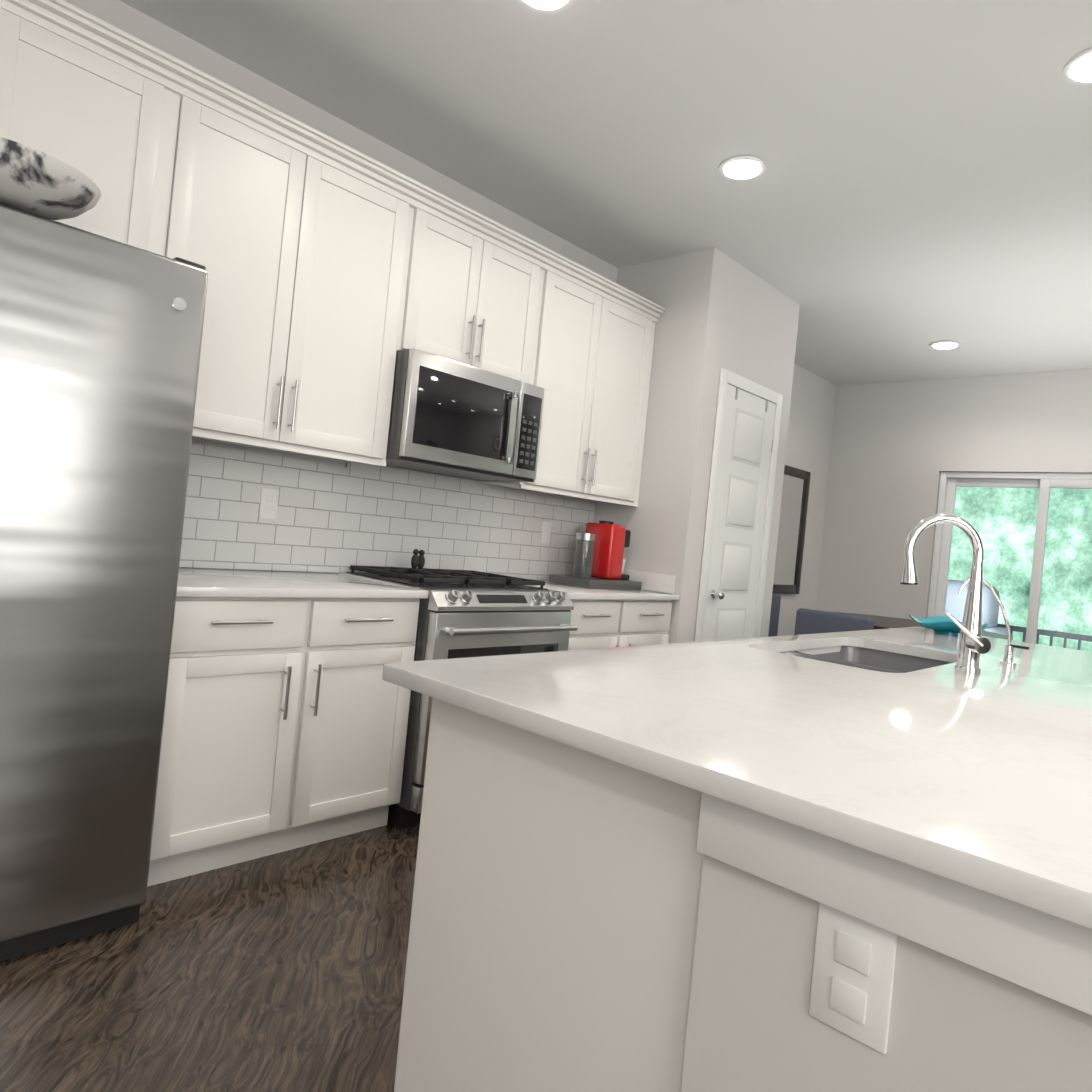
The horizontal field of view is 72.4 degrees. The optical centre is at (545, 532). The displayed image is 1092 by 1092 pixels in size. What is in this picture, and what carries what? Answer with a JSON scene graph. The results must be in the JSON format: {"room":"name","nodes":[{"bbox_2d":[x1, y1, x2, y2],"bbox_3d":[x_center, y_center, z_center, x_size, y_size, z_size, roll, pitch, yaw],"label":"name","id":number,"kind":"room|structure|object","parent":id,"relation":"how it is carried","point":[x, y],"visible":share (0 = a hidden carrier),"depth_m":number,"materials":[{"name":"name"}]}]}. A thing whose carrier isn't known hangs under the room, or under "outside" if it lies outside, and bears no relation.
{"room":"kitchen and dining room","nodes":[
{"label":"kitchen and dining room","id":0,"kind":"room"},
{"bbox_2d":[0,821,419,1091],"bbox_3d":[1.384,1.327,0.801,7.200,0.050,10.650,5,0,43],"label":"floor","id":1,"kind":"structure","parent":0,"point":[284,971],"depth_m":1.79,"materials":[{"name":"brown wood"}]},
{"bbox_2d":[0,203,207,961],"bbox_3d":[-1.548,0.116,1.918,0.792,1.795,0.906,5,0,43],"label":"refrigerator","id":2,"kind":"object","parent":1,"relation":"on","point":[100,343],"visible":1,"depth_m":1.86,"materials":[{"name":"silver metal"}]},
{"bbox_2d":[0,137,100,219],"bbox_3d":[-1.256,-0.803,1.737,0.372,0.088,0.372,5,0,43],"label":"bowl","id":3,"kind":"object","parent":2,"relation":"on","point":[38,183],"visible":0.81,"depth_m":1.68,"materials":[{"name":"ceramic"}]},
{"bbox_2d":[147,597,419,886],"bbox_3d":[-1.027,0.633,2.660,0.654,0.883,0.919,5,0,43],"label":"base cabinet","id":4,"kind":"object","parent":1,"relation":"on","point":[285,724],"visible":0.83,"depth_m":2.41,"materials":[{"name":"white wood"}]},
{"bbox_2d":[176,567,428,598],"bbox_3d":[-0.987,0.178,2.663,0.646,0.030,0.924,5,0,43],"label":"countertop","id":5,"kind":"structure","parent":4,"relation":"on","point":[202,582],"depth_m":2.54,"materials":[{"name":"stone"}]},
{"bbox_2d":[339,565,577,828],"bbox_3d":[-0.402,0.662,3.230,0.753,0.953,0.765,5,0,43],"label":"range","id":6,"kind":"object","parent":1,"relation":"on","point":[466,613],"visible":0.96,"depth_m":2.92,"materials":[{"name":"silver metal"}]},
{"bbox_2d":[407,549,426,571],"bbox_3d":[-0.563,0.120,3.278,0.090,0.095,0.090,5,0,43],"label":"figurine","id":7,"kind":"object","parent":6,"relation":"on","point":[417,561],"visible":1,"depth_m":3.26,"materials":[{"name":"black metal"}]},
{"bbox_2d":[568,600,671,650],"bbox_3d":[0.125,0.752,3.893,0.654,0.883,0.930,5,0,43],"label":"base cabinet","id":8,"kind":"object","parent":1,"relation":"on","point":[610,623],"visible":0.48,"depth_m":3.71,"materials":[{"name":"white wood"}]},
{"bbox_2d":[527,579,678,599],"bbox_3d":[0.167,0.296,3.898,0.646,0.030,0.930,5,0,43],"label":"countertop","id":9,"kind":"structure","parent":8,"relation":"on","point":[576,593],"depth_m":3.70,"materials":[{"name":"stone"}]},
{"bbox_2d":[549,574,641,589],"bbox_3d":[0.273,0.269,4.047,0.280,0.044,0.460,5,0,43],"label":"tray","id":10,"kind":"object","parent":9,"relation":"on","point":[591,582],"visible":0.9,"depth_m":3.91,"materials":[{"name":"grey metal"}]},
{"bbox_2d":[573,533,595,577],"bbox_3d":[0.203,0.122,3.989,0.104,0.235,0.104,5,0,43],"label":"glass canister","id":11,"kind":"object","parent":10,"relation":"on","point":[583,557],"visible":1,"depth_m":3.94,"materials":[{"name":"clear glass"}]},
{"bbox_2d":[585,520,630,579],"bbox_3d":[0.347,0.097,4.153,0.200,0.315,0.212,5,0,43],"label":"coffee maker","id":12,"kind":"object","parent":10,"relation":"on","point":[612,540],"visible":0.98,"depth_m":4.06,"materials":[{"name":"red plastic"}]},
{"bbox_2d":[394,643,1091,1091],"bbox_3d":[1.056,0.832,1.954,1.040,0.884,2.806,5,0,43],"label":"kitchen island","id":13,"kind":"object","parent":1,"relation":"on","point":[852,861],"depth_m":0.94,"materials":[{"name":"white"}]},
{"bbox_2d":[382,627,1091,934],"bbox_3d":[1.101,0.379,1.951,1.112,0.034,2.878,5,0,43],"label":"island countertop","id":14,"kind":"structure","parent":13,"relation":"on","point":[981,783],"depth_m":1.06,"materials":[{"name":"white stone"}]},
{"bbox_2d":[900,513,990,673],"bbox_3d":[1.047,0.154,1.939,0.201,0.404,0.176,5,0,43],"label":"faucet","id":15,"kind":"object","parent":14,"relation":"on","point":[973,644],"visible":1,"depth_m":1.93,"materials":[{"name":"silver metal"}]},
{"bbox_2d":[957,577,1028,664],"bbox_3d":[1.325,0.260,2.208,0.174,0.249,0.144,5,0,43],"label":"filter faucet","id":16,"kind":"object","parent":14,"relation":"on","point":[1008,652],"visible":0.92,"depth_m":2.21,"materials":[{"name":"silver metal"}]},
{"bbox_2d":[768,593,780,636],"bbox_3d":[1.817,0.927,5.683,0.470,0.880,0.440,5,0,43],"label":"dining chair","id":17,"kind":"object","parent":1,"relation":"on","point":[774,614],"visible":0.1,"depth_m":5.89,"materials":[{"name":"blue fabric"}]},
{"bbox_2d":[794,608,873,634],"bbox_3d":[1.758,0.915,4.443,0.440,0.880,0.470,5,0,43],"label":"dining chair","id":18,"kind":"object","parent":1,"relation":"on","point":[809,621],"visible":0.15,"depth_m":4.29,"materials":[{"name":"blue fabric"}]},
{"bbox_2d":[833,612,1006,638],"bbox_3d":[2.433,1.024,5.098,1.200,0.800,1.200,5,0,43],"label":"dining table","id":19,"kind":"object","parent":1,"relation":"on","point":[882,622],"visible":0.1,"depth_m":5.07,"materials":[{"name":"black wood"}]},
{"bbox_2d":[908,614,987,634],"bbox_3d":[1.683,0.393,3.130,0.300,0.064,0.336,5,0,43],"label":"glass dish","id":20,"kind":"object","parent":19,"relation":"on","point":[942,625],"visible":0.83,"depth_m":3.06,"materials":[{"name":"teal glass"}]},
{"bbox_2d":[64,0,835,635],"bbox_3d":[0.181,-0.203,4.488,0.200,2.800,7.128,5,0,43],"label":"wall","id":21,"kind":"structure","parent":0,"point":[810,426],"depth_m":3.65,"materials":[{"name":"white paint"}]},
{"bbox_2d":[0,0,191,258],"bbox_3d":[-1.631,-1.157,2.083,0.326,0.624,1.012,5,0,43],"label":"upper cabinet","id":22,"kind":"object","parent":21,"relation":"attached to","point":[72,92],"depth_m":2.19,"materials":[{"name":"white wood"}]},
{"bbox_2d":[172,76,435,465],"bbox_3d":[-0.995,-0.863,2.787,0.326,1.079,1.023,5,0,43],"label":"upper cabinet","id":23,"kind":"object","parent":21,"relation":"attached to","point":[340,274],"depth_m":2.66,"materials":[{"name":"white wood"}]},
{"bbox_2d":[179,443,675,593],"bbox_3d":[-0.395,-0.021,3.294,0.616,0.485,2.621,5,0,43],"label":"tile backsplash","id":24,"kind":"structure","parent":21,"relation":"attached to","point":[250,510],"depth_m":3.28,"materials":[{"name":"tile"}]},
{"bbox_2d":[420,200,547,385],"bbox_3d":[-0.415,-1.032,3.385,0.326,0.624,0.765,5,0,43],"label":"upper cabinet","id":25,"kind":"object","parent":21,"relation":"attached to","point":[484,298],"depth_m":3.29,"materials":[{"name":"white wood"}]},
{"bbox_2d":[386,348,544,481],"bbox_3d":[-0.419,-0.493,3.338,0.456,0.441,0.757,5,0,43],"label":"microwave","id":26,"kind":"object","parent":25,"relation":"attached to","point":[449,417],"visible":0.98,"depth_m":3.15,"materials":[{"name":"silver metal"}]},
{"bbox_2d":[478,256,659,506],"bbox_3d":[0.145,-0.746,4.007,0.326,1.079,0.946,5,0,43],"label":"upper cabinet","id":27,"kind":"object","parent":21,"relation":"attached to","point":[597,341],"depth_m":3.87,"materials":[{"name":"white wood"}]},
{"bbox_2d":[772,465,810,593],"bbox_3d":[1.882,-0.034,6.133,0.031,1.070,1.110,5,0,43],"label":"mirror","id":28,"kind":"object","parent":21,"relation":"attached to","point":[791,531],"visible":0.33,"depth_m":6.36,"materials":[{"name":"grey mirror"}]},
{"bbox_2d":[120,0,1091,385],"bbox_3d":[1.660,-1.509,0.816,7.200,0.050,10.650,5,0,43],"label":"ceiling","id":29,"kind":"structure","parent":0,"point":[908,198],"depth_m":2.93,"materials":[{"name":"white paint"}]},
{"bbox_2d":[518,0,574,13],"bbox_3d":[0.005,-1.628,2.279,0.144,0.012,0.114,5,0,43],"label":"recessed light","id":30,"kind":"object","parent":29,"relation":"in","point":[540,6],"depth_m":2.30,"materials":[{"name":"white"}]},
{"bbox_2d":[719,156,765,180],"bbox_3d":[0.830,-1.543,3.148,0.200,0.012,0.205,5,0,43],"label":"recessed light","id":31,"kind":"object","parent":29,"relation":"in","point":[739,168],"depth_m":3.15,"materials":[{"name":"white"}]},
{"bbox_2d":[930,341,960,348],"bbox_3d":[2.836,-1.337,5.293,0.197,0.012,0.213,5,0,43],"label":"recessed light","id":32,"kind":"object","parent":29,"relation":"in","point":[940,344],"depth_m":5.30,"materials":[{"name":"white"}]},
{"bbox_2d":[1062,48,1091,84],"bbox_3d":[1.684,-1.464,2.353,0.087,0.012,0.199,5,0,43],"label":"recessed light","id":33,"kind":"object","parent":29,"relation":"in","point":[1077,69],"depth_m":2.35,"materials":[{"name":"white"}]},
{"bbox_2d":[593,247,799,643],"bbox_3d":[0.899,-0.132,4.630,0.657,2.800,1.066,5,0,43],"label":"wall pier","id":34,"kind":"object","parent":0,"point":[723,310],"visible":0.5,"depth_m":4.16,"materials":[{"name":"white paint"}]},
{"bbox_2d":[694,368,782,641],"bbox_3d":[1.148,0.200,4.382,0.081,2.185,0.750,5,0,43],"label":"pantry door","id":35,"kind":"structure","parent":34,"relation":"attached to","point":[738,516],"depth_m":4.37,"materials":[{"name":"white wood"}]},
{"bbox_2d":[815,368,1091,619],"bbox_3d":[5.153,0.281,4.549,7.000,2.800,0.200,5,0,43],"label":"wall","id":36,"kind":"structure","parent":0,"point":[897,449],"depth_m":6.36,"materials":[{"name":"white paint"}]},
{"bbox_2d":[927,472,1091,651],"bbox_3d":[3.767,0.547,5.756,1.482,2.016,0.110,5,0,43],"label":"door","id":37,"kind":"structure","parent":36,"relation":"in","point":[951,482],"depth_m":5.89,"materials":[{"name":"white plastic"}]},
{"label":"outside","id":38,"kind":"structure","parent":0,"visible":0},
{"bbox_2d":[944,487,1091,651],"bbox_3d":[5.925,0.275,8.287,15.000,11.000,6.300,5,0,43],"label":"trees","id":39,"kind":"object","parent":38,"point":[997,556],"depth_m":11.13,"materials":[{"name":"green plant"}]}
]}

